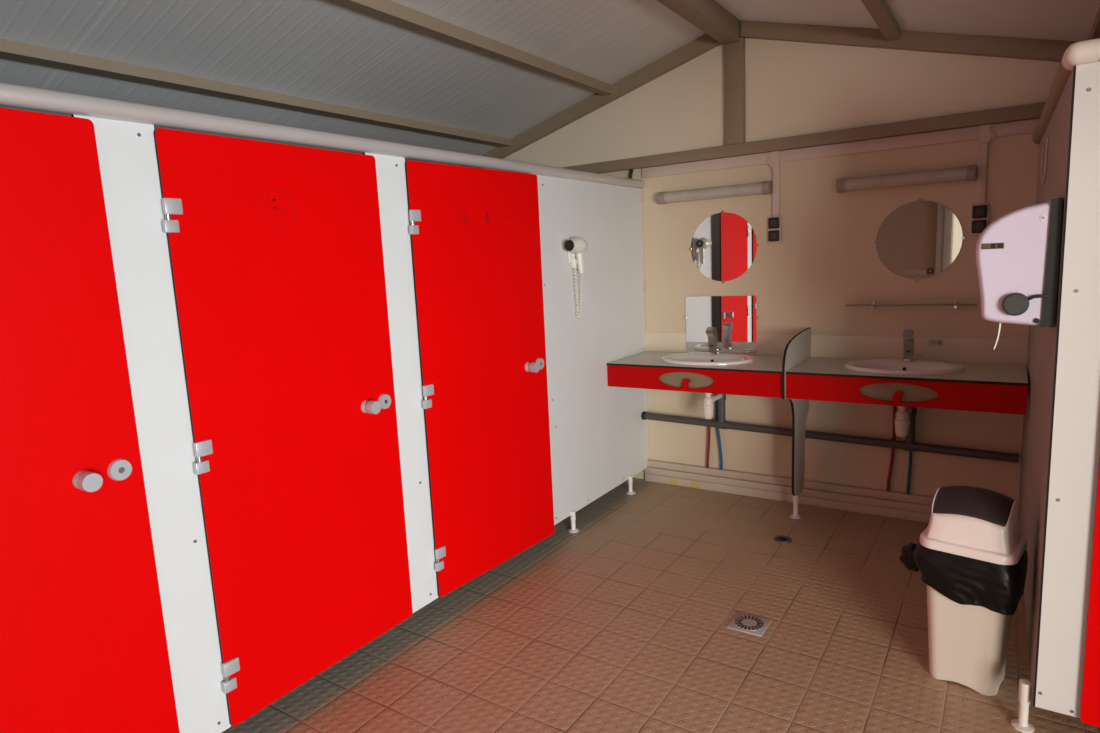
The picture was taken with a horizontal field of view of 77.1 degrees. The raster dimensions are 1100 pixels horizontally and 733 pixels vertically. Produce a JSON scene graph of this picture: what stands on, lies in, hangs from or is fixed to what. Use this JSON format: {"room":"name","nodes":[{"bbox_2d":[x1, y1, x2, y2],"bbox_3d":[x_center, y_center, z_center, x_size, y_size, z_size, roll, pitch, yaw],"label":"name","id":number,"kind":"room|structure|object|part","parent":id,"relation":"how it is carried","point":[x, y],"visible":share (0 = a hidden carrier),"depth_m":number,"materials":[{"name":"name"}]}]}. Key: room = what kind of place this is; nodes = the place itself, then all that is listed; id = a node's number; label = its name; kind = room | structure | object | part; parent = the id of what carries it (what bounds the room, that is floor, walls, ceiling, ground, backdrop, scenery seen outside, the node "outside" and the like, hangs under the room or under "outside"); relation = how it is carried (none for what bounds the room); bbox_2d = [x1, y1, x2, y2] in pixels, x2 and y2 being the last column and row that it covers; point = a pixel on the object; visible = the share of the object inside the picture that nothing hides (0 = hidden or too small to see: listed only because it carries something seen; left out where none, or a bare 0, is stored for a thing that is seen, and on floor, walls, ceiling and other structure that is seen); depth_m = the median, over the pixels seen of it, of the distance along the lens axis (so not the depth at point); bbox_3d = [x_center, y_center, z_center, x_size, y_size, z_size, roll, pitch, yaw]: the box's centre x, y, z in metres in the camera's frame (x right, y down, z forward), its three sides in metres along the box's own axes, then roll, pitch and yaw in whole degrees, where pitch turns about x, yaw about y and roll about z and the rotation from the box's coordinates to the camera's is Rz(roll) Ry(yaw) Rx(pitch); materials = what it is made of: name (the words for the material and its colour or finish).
{"room":"public restroom","nodes":[
{"label":"public restroom","id":0,"kind":"room"},
{"bbox_2d":[0,0,1099,165],"bbox_3d":[-0.425,-1.150,1.486,5.500,0.902,6.016,3,10,34],"label":"ceiling","id":1,"kind":"structure","parent":0,"point":[326,51],"depth_m":3.15,"materials":[{"name":"grey metal"}]},
{"bbox_2d":[222,478,1099,732],"bbox_3d":[-0.308,1.288,1.858,5.500,0.100,6.016,3,10,34],"label":"floor","id":2,"kind":"structure","parent":0,"point":[618,623],"depth_m":2.68,"materials":[{"name":"tile"}]},
{"bbox_2d":[71,115,230,732],"bbox_3d":[-1.613,0.266,2.297,1.252,1.910,0.196,3,10,34],"label":"partition panel","id":3,"kind":"object","parent":2,"relation":"on","point":[126,151],"visible":0.18,"depth_m":1.94,"materials":[{"name":"white laminate"}]},
{"bbox_2d":[0,107,179,732],"bbox_3d":[-1.324,0.324,1.544,0.064,1.799,0.811,3,10,34],"label":"door","id":4,"kind":"structure","parent":3,"relation":"attached to","point":[84,649],"depth_m":1.73,"materials":[{"name":"red laminate"}]},
{"bbox_3d":[-1.175,0.292,1.756,0.053,0.051,0.051,3,10,34],"label":"knob","id":5,"kind":"part","parent":4,"relation":"part of","materials":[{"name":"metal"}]},
{"bbox_2d":[153,128,412,725],"bbox_3d":[-0.801,0.180,2.320,0.064,1.799,0.802,3,10,34],"label":"door","id":6,"kind":"structure","parent":3,"relation":"attached to","point":[275,249],"depth_m":2.26,"materials":[{"name":"red laminate"}]},
{"bbox_3d":[-0.655,0.149,2.528,0.053,0.051,0.051,3,10,34],"label":"knob","id":7,"kind":"part","parent":6,"relation":"part of","materials":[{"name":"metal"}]},
{"bbox_2d":[362,152,437,613],"bbox_3d":[-1.090,0.122,3.073,1.252,1.910,0.199,3,10,34],"label":"partition panel","id":8,"kind":"object","parent":2,"relation":"on","point":[390,170],"visible":0.13,"depth_m":2.73,"materials":[{"name":"white laminate"}]},
{"bbox_2d":[405,160,554,596],"bbox_3d":[-0.252,0.036,3.093,0.064,1.799,0.829,4,11,37],"label":"door","id":9,"kind":"structure","parent":8,"relation":"attached to","point":[474,233],"depth_m":3.05,"materials":[{"name":"red laminate"}]},
{"bbox_3d":[-0.085,0.003,3.302,0.053,0.051,0.051,4,11,37],"label":"knob","id":10,"kind":"part","parent":9,"relation":"part of","materials":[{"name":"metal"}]},
{"bbox_2d":[537,175,648,532],"bbox_3d":[0.291,-0.086,4.002,0.060,1.910,1.220,3,10,34],"label":"partition panel","id":11,"kind":"object","parent":2,"relation":"on","point":[599,434],"visible":0.99,"depth_m":3.93,"materials":[{"name":"white laminate"}]},
{"bbox_2d":[0,82,643,187],"bbox_3d":[-1.031,-0.701,1.967,0.051,0.062,5.801,3,10,34],"label":"rail","id":12,"kind":"object","parent":11,"relation":"on","point":[11,95],"visible":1,"depth_m":2.11,"materials":[{"name":"white plastic"}]},
{"bbox_2d":[564,237,587,318],"bbox_3d":[0.142,-0.466,3.664,0.099,0.437,0.163,3,10,34],"label":"hair dryer","id":13,"kind":"object","parent":11,"relation":"attached to","point":[575,247],"visible":1,"depth_m":3.66,"materials":[{"name":"beige plastic"}]},
{"bbox_3d":[0.152,-0.394,3.726,0.048,0.276,0.057,-5,9,-12],"label":"coiled cord","id":14,"kind":"part","parent":13,"relation":"part of","materials":[{"name":"beige plastic"}]},
{"bbox_3d":[0.159,-0.554,3.677,0.039,0.115,0.048,3,10,34],"label":"handle","id":15,"kind":"part","parent":13,"relation":"part of","materials":[{"name":"beige plastic"}]},
{"bbox_2d":[727,612,771,636],"bbox_3d":[0.806,1.039,2.792,0.140,0.008,0.140,3,10,34],"label":"floor drain","id":16,"kind":"object","parent":2,"relation":"on","point":[743,622],"visible":1,"depth_m":2.78,"materials":[{"name":"grey plastic"}]},
{"bbox_2d":[774,535,791,543],"bbox_3d":[1.209,0.896,3.584,0.092,0.009,0.092,3,10,34],"label":"drain","id":17,"kind":"object","parent":2,"relation":"on","point":[782,539],"visible":1,"depth_m":3.57,"materials":[{"name":"brown metal"}]},
{"bbox_2d":[782,328,810,518],"bbox_3d":[1.338,0.336,3.778,0.060,1.045,0.547,3,10,34],"label":"divider","id":18,"kind":"object","parent":2,"relation":"on","point":[797,350],"visible":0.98,"depth_m":3.77,"materials":[{"name":"grey laminate"}]},
{"bbox_2d":[919,486,1026,695],"bbox_3d":[1.428,0.740,2.346,0.285,0.671,0.239,5,12,43],"label":"waste bin","id":19,"kind":"object","parent":2,"relation":"on","point":[968,644],"visible":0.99,"depth_m":2.27,"materials":[{"name":"beige plastic"}]},
{"bbox_2d":[899,541,1027,614],"bbox_3d":[1.394,0.674,2.365,0.364,0.181,0.272,5,12,43],"label":"liner","id":20,"kind":"object","parent":19,"relation":"in","point":[998,588],"visible":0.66,"depth_m":2.24,"materials":[{"name":"black plastic"}]},
{"bbox_2d":[926,487,1020,553],"bbox_3d":[1.417,0.491,2.308,0.253,0.162,0.213,5,12,43],"label":"lid","id":21,"kind":"object","parent":19,"relation":"attached to","point":[966,520],"depth_m":2.25,"materials":[{"name":"white plastic"}]},
{"bbox_2d":[1011,67,1075,732],"bbox_3d":[1.860,0.037,2.666,0.060,1.922,1.711,3,10,33],"label":"wall","id":22,"kind":"structure","parent":2,"relation":"on","point":[1042,352],"depth_m":2.22,"materials":[{"name":"beige laminate"}]},
{"bbox_2d":[976,197,1062,349],"bbox_3d":[1.397,-0.274,2.076,0.198,0.426,0.319,3,10,34],"label":"dispenser","id":23,"kind":"object","parent":22,"relation":"attached to","point":[1017,253],"visible":1,"depth_m":1.95,"materials":[{"name":"white plastic"}]},
{"bbox_2d":[991,243,1002,247],"bbox_3d":[1.278,-0.345,1.974,0.030,0.013,0.001,3,10,34],"label":"label","id":24,"kind":"object","parent":23,"relation":"attached to","point":[993,245],"depth_m":1.97,"materials":[{"name":"black plastic"}]},
{"bbox_3d":[1.365,-0.193,1.937,0.049,0.019,0.011,3,10,34],"label":"wheel arm","id":25,"kind":"part","parent":23,"relation":"part of","materials":[{"name":"black plastic"}]},
{"bbox_3d":[1.469,-0.307,2.032,0.032,0.354,0.303,3,10,34],"label":"plate","id":26,"kind":"part","parent":23,"relation":"part of","materials":[{"name":"black plastic"}]},
{"bbox_2d":[1041,137,1048,183],"bbox_3d":[1.960,-0.807,2.739,0.008,0.164,0.308,3,10,32],"label":"cable","id":27,"kind":"object","parent":22,"relation":"hanging from","point":[1043,176],"visible":1,"depth_m":2.67,"materials":[{"name":"beige plastic"}]},
{"bbox_2d":[1033,38,1099,143],"bbox_3d":[2.352,-0.910,2.141,1.375,0.066,1.726,3,10,34],"label":"rail","id":28,"kind":"object","parent":22,"relation":"on","point":[1087,51],"visible":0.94,"depth_m":1.85,"materials":[{"name":"white powder-coated aluminium"},{"name":"white plastic"}]},
{"bbox_2d":[1035,62,1099,717],"bbox_3d":[1.465,0.120,1.908,0.116,1.829,0.016,3,10,34],"label":"partition panel","id":29,"kind":"object","parent":22,"relation":"attached to","point":[1075,449],"visible":0.99,"depth_m":1.92,"materials":[{"name":"white laminate"}]},
{"bbox_2d":[1080,457,1099,726],"bbox_3d":[1.829,0.163,1.616,0.835,1.802,0.070,3,10,34],"label":"door","id":30,"kind":"structure","parent":29,"relation":"attached to","point":[1090,698],"depth_m":1.96,"materials":[{"name":"red laminate"}]},
{"bbox_2d":[484,22,1060,506],"bbox_3d":[1.256,-0.578,4.067,5.500,2.770,0.100,3,10,34],"label":"wall","id":31,"kind":"structure","parent":0,"point":[826,260],"depth_m":3.81,"materials":[{"name":"beige paint"}]},
{"bbox_2d":[0,38,510,146],"bbox_3d":[-1.899,-1.120,2.453,0.090,0.043,5.766,3,10,34],"label":"ceiling beam","id":32,"kind":"structure","parent":31,"relation":"attached to","point":[10,50],"depth_m":3.03,"materials":[{"name":"brown wood"}]},
{"bbox_2d":[329,0,611,95],"bbox_3d":[-1.231,-1.296,1.970,0.060,0.055,5.766,3,10,34],"label":"trim","id":33,"kind":"structure","parent":31,"relation":"attached to","point":[388,10],"depth_m":3.21,"materials":[{"name":"brown wood"}]},
{"bbox_2d":[462,34,720,168],"bbox_3d":[-0.016,-1.607,4.642,2.455,0.761,0.050,3,10,34],"label":"trim","id":34,"kind":"structure","parent":31,"relation":"attached to","point":[705,43],"depth_m":4.33,"materials":[{"name":"wood"}]},
{"bbox_2d":[607,351,782,397],"bbox_3d":[0.910,0.060,4.026,1.020,0.196,0.530,3,10,34],"label":"countertop","id":35,"kind":"structure","parent":31,"relation":"attached to","point":[762,377],"depth_m":3.82,"materials":[{"name":"red laminate"}]},
{"bbox_2d":[661,352,753,365],"bbox_3d":[0.911,0.028,4.020,0.536,0.169,0.408,3,10,34],"label":"basin","id":36,"kind":"object","parent":35,"relation":"in","point":[692,358],"visible":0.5,"depth_m":4.06,"materials":[{"name":"white ceramic"}]},
{"bbox_2d":[702,393,721,418],"bbox_3d":[0.964,0.197,4.104,0.068,0.200,0.203,3,10,34],"label":"trap","id":37,"kind":"object","parent":36,"relation":"attached to","point":[708,400],"visible":0.9,"depth_m":4.03,"materials":[{"name":"white plastic"}]},
{"bbox_3d":[0.983,0.189,4.119,0.044,0.044,0.154,4,11,39],"label":"outlet arm","id":38,"kind":"part","parent":37,"relation":"part of","materials":[{"name":"white plastic"}]},
{"bbox_2d":[706,327,722,353],"bbox_3d":[0.978,-0.155,4.095,0.087,0.164,0.103,3,10,34],"label":"faucet","id":39,"kind":"object","parent":35,"relation":"on","point":[711,332],"visible":1,"depth_m":4.09,"materials":[{"name":"silver metal"}]},
{"bbox_3d":[0.962,-0.158,4.100,0.046,0.158,0.096,3,10,34],"label":"spout","id":40,"kind":"part","parent":39,"relation":"part of","materials":[{"name":"silver metal"}]},
{"bbox_2d":[684,296,758,354],"bbox_3d":[1.035,-0.253,4.201,0.466,0.349,0.011,3,10,34],"label":"square mirror","id":41,"kind":"object","parent":35,"relation":"on","point":[734,318],"visible":0.99,"depth_m":4.19,"materials":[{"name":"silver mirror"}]},
{"bbox_2d":[657,0,739,44],"bbox_3d":[-0.575,-1.437,1.503,0.095,0.123,5.766,3,10,34],"label":"trim","id":42,"kind":"structure","parent":31,"relation":"attached to","point":[709,16],"depth_m":3.52,"materials":[{"name":"brown wood"}]},
{"bbox_2d":[706,419,710,467],"bbox_3d":[0.991,0.299,4.308,0.025,0.731,0.054,-5,9,-13],"label":"supply pipe","id":43,"kind":"object","parent":31,"relation":"attached to","point":[709,428],"visible":0.48,"depth_m":4.35,"materials":[{"name":"red plastic"}]},
{"bbox_2d":[658,181,771,203],"bbox_3d":[0.960,-1.023,4.071,0.670,0.072,0.085,3,10,34],"label":"wall lamp","id":44,"kind":"object","parent":31,"relation":"attached to","point":[765,187],"visible":1,"depth_m":4.03,"materials":[{"name":"white plastic"}]},
{"bbox_2d":[715,394,722,469],"bbox_3d":[1.041,0.302,4.271,0.041,0.731,0.041,3,10,34],"label":"supply pipe","id":45,"kind":"object","parent":31,"relation":"attached to","point":[716,401],"visible":0.51,"depth_m":4.29,"materials":[{"name":"plastic"}]},
{"bbox_2d":[689,211,758,282],"bbox_3d":[1.033,-0.713,4.123,0.428,0.428,0.011,3,10,34],"label":"round mirror","id":46,"kind":"object","parent":31,"relation":"attached to","point":[724,245],"visible":1,"depth_m":4.12,"materials":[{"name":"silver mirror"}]},
{"bbox_2d":[725,37,745,144],"bbox_3d":[1.055,-1.560,3.933,0.105,0.570,0.045,3,10,34],"label":"trim","id":47,"kind":"structure","parent":31,"relation":"attached to","point":[735,108],"depth_m":3.91,"materials":[{"name":"brown wood"}]},
{"bbox_2d":[767,151,779,215],"bbox_3d":[1.262,-1.031,3.902,0.067,0.354,0.026,3,10,34],"label":"cable trunking","id":48,"kind":"object","parent":31,"relation":"attached to","point":[773,161],"visible":1,"depth_m":3.89,"materials":[{"name":"beige plastic"}]},
{"bbox_2d":[768,216,781,243],"bbox_3d":[1.277,-0.779,3.934,0.076,0.153,0.034,3,10,34],"label":"power socket","id":49,"kind":"object","parent":31,"relation":"attached to","point":[774,222],"visible":1,"depth_m":3.92,"materials":[{"name":"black plastic"}]},
{"bbox_2d":[770,220,776,225],"bbox_3d":[1.266,-0.813,3.914,0.038,0.038,0.001,3,10,34],"label":"socket","id":50,"kind":"object","parent":49,"relation":"attached to","point":[772,222],"depth_m":3.91,"materials":[{"name":"grey plastic"}]},
{"bbox_2d":[770,233,776,238],"bbox_3d":[1.270,-0.742,3.925,0.038,0.038,0.001,3,10,34],"label":"socket","id":51,"kind":"object","parent":49,"relation":"attached to","point":[772,235],"depth_m":3.92,"materials":[{"name":"grey plastic"}]},
{"bbox_2d":[768,217,779,228],"bbox_3d":[1.271,-0.815,3.922,0.062,0.062,0.018,3,10,34],"label":"outlet","id":52,"kind":"object","parent":49,"relation":"attached to","point":[773,222],"depth_m":3.91,"materials":[{"name":"black plastic"}]},
{"bbox_2d":[768,230,779,241],"bbox_3d":[1.275,-0.744,3.933,0.062,0.062,0.018,3,10,34],"label":"outlet","id":53,"kind":"object","parent":49,"relation":"attached to","point":[773,235],"depth_m":3.93,"materials":[{"name":"black plastic"}]},
{"bbox_2d":[562,102,1045,173],"bbox_3d":[1.186,-1.241,3.907,5.300,0.065,0.040,3,10,34],"label":"ceiling beam","id":54,"kind":"structure","parent":31,"relation":"attached to","point":[1034,110],"depth_m":3.68,"materials":[{"name":"wood"}]},
{"bbox_2d":[641,394,1018,462],"bbox_3d":[1.455,0.299,3.946,2.038,0.264,0.054,3,10,34],"label":"pipe","id":55,"kind":"object","parent":31,"relation":"attached to","point":[909,444],"visible":0.8,"depth_m":3.80,"materials":[{"name":"black plastic"}]},
{"bbox_2d":[645,459,1018,522],"bbox_3d":[1.505,0.740,4.062,2.076,0.146,0.034,3,10,34],"label":"baseboard","id":56,"kind":"structure","parent":31,"relation":"attached to","point":[900,505],"depth_m":4.08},
{"bbox_2d":[645,332,1027,364],"bbox_3d":[1.480,-0.115,3.938,2.056,0.126,0.006,3,10,34],"label":"trim","id":57,"kind":"structure","parent":31,"relation":"attached to","point":[967,350],"depth_m":3.73,"materials":[{"name":"beige tile"}]},
{"bbox_2d":[642,118,1039,177],"bbox_3d":[1.431,-1.166,3.769,2.043,0.061,0.018,3,10,34],"label":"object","id":58,"kind":"structure","parent":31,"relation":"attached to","point":[1024,126],"depth_m":3.65,"materials":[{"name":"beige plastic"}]},
{"bbox_2d":[861,0,900,40],"bbox_3d":[0.122,-1.217,1.074,0.060,0.055,5.766,3,10,34],"label":"trim","id":59,"kind":"structure","parent":31,"relation":"attached to","point":[879,11],"depth_m":3.12,"materials":[{"name":"brown wood"}]},
{"bbox_2d":[886,406,896,491],"bbox_3d":[1.857,0.345,3.734,0.027,0.731,0.058,-6,9,-19],"label":"supply pipe","id":60,"kind":"object","parent":31,"relation":"attached to","point":[894,407],"visible":0.66,"depth_m":3.75,"materials":[{"name":"red plastic"}]},
{"bbox_2d":[836,165,976,192],"bbox_3d":[1.800,-0.953,3.519,0.630,0.072,0.085,3,10,34],"label":"wall lamp","id":61,"kind":"object","parent":31,"relation":"attached to","point":[968,173],"visible":1,"depth_m":3.48,"materials":[{"name":"white plastic"}]},
{"bbox_2d":[786,357,1027,414],"bbox_3d":[1.769,0.105,3.457,1.012,0.196,0.530,3,10,34],"label":"countertop","id":62,"kind":"structure","parent":31,"relation":"attached to","point":[982,387],"depth_m":3.24,"materials":[{"name":"red laminate"}]},
{"bbox_2d":[844,359,964,374],"bbox_3d":[1.760,0.073,3.457,0.536,0.169,0.408,3,10,34],"label":"basin","id":63,"kind":"object","parent":62,"relation":"in","point":[881,366],"visible":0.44,"depth_m":3.48,"materials":[{"name":"white ceramic"}]},
{"bbox_2d":[895,406,911,436],"bbox_3d":[1.815,0.242,3.540,0.068,0.200,0.203,3,10,34],"label":"trap","id":64,"kind":"object","parent":63,"relation":"attached to","point":[902,422],"visible":0.83,"depth_m":3.47,"materials":[{"name":"white plastic"}]},
{"bbox_2d":[903,329,921,360],"bbox_3d":[1.846,-0.108,3.518,0.087,0.164,0.103,3,10,34],"label":"faucet","id":65,"kind":"object","parent":62,"relation":"on","point":[908,334],"visible":1,"depth_m":3.52,"materials":[{"name":"silver metal"}]},
{"bbox_3d":[1.830,-0.111,3.524,0.046,0.158,0.096,3,10,34],"label":"spout","id":66,"kind":"part","parent":65,"relation":"part of","materials":[{"name":"silver metal"}]},
{"bbox_2d":[906,451,911,494],"bbox_3d":[1.928,0.350,3.683,0.022,0.731,0.047,-2,9,6],"label":"supply pipe","id":67,"kind":"object","parent":31,"relation":"attached to","point":[910,452],"visible":0.45,"depth_m":3.72,"materials":[{"name":"plastic"}]},
{"bbox_2d":[845,301,977,308],"bbox_3d":[1.861,-0.316,3.580,0.603,0.042,0.109,3,10,34],"label":"glass shelf","id":68,"kind":"object","parent":31,"relation":"attached to","point":[955,304],"visible":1,"depth_m":3.54,"materials":[{"name":"white"}]},
{"bbox_3d":[1.860,-0.320,3.578,0.603,0.006,0.106,3,10,34],"label":"pane","id":69,"kind":"part","parent":68,"relation":"part of","materials":[{"name":"clear glass"}]},
{"bbox_2d":[874,199,964,280],"bbox_3d":[1.894,-0.650,3.555,0.418,0.418,0.011,3,10,34],"label":"round mirror","id":70,"kind":"object","parent":31,"relation":"attached to","point":[919,239],"visible":1,"depth_m":3.55,"materials":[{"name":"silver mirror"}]},
{"bbox_2d":[741,20,1099,61],"bbox_3d":[2.234,-1.447,3.157,2.745,0.841,0.050,3,10,34],"label":"ceiling beam","id":71,"kind":"structure","parent":31,"relation":"attached to","point":[976,45],"depth_m":3.39,"materials":[{"name":"wood"}]},
{"bbox_2d":[928,339,942,345],"bbox_3d":[1.999,-0.124,3.581,0.070,0.034,0.003,3,10,34],"label":"wall label","id":72,"kind":"object","parent":31,"relation":"attached to","point":[931,342],"visible":1,"depth_m":3.58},
{"bbox_2d":[970,203,988,235],"bbox_3d":[2.106,-0.721,3.387,0.076,0.153,0.034,3,10,34],"label":"power socket","id":73,"kind":"object","parent":31,"relation":"attached to","point":[979,218],"visible":0.91,"depth_m":3.38,"materials":[{"name":"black plastic"}]},
{"bbox_2d":[974,223,982,230],"bbox_3d":[2.098,-0.684,3.378,0.038,0.038,0.001,3,10,34],"label":"socket","id":74,"kind":"object","parent":73,"relation":"attached to","point":[977,226],"depth_m":3.38,"materials":[{"name":"grey plastic"}]},
{"bbox_2d":[971,220,986,232],"bbox_3d":[2.103,-0.686,3.386,0.062,0.062,0.018,3,10,34],"label":"outlet","id":75,"kind":"object","parent":73,"relation":"attached to","point":[977,226],"depth_m":3.38,"materials":[{"name":"black plastic"}]},
{"bbox_2d":[972,205,986,217],"bbox_3d":[2.099,-0.757,3.375,0.062,0.062,0.018,3,10,34],"label":"outlet","id":76,"kind":"object","parent":73,"relation":"attached to","point":[978,211],"depth_m":3.37,"materials":[{"name":"black plastic"}]},
{"bbox_2d":[975,208,983,215],"bbox_3d":[2.095,-0.755,3.368,0.038,0.038,0.001,3,10,34],"label":"socket","id":77,"kind":"object","parent":73,"relation":"attached to","point":[978,211],"depth_m":3.37,"materials":[{"name":"grey plastic"}]},
{"bbox_2d":[976,124,995,203],"bbox_3d":[2.109,-0.979,3.342,0.067,0.368,0.026,3,10,34],"label":"cable trunking","id":78,"kind":"object","parent":31,"relation":"attached to","point":[985,133],"visible":1,"depth_m":3.34,"materials":[{"name":"beige plastic"}]},
{"bbox_2d":[1088,7,1099,39],"bbox_3d":[0.811,-0.965,0.657,0.090,0.048,5.766,3,10,34],"label":"trim","id":79,"kind":"structure","parent":31,"relation":"attached to","point":[1095,31],"depth_m":2.73,"materials":[{"name":"brown wood"}]}
]}

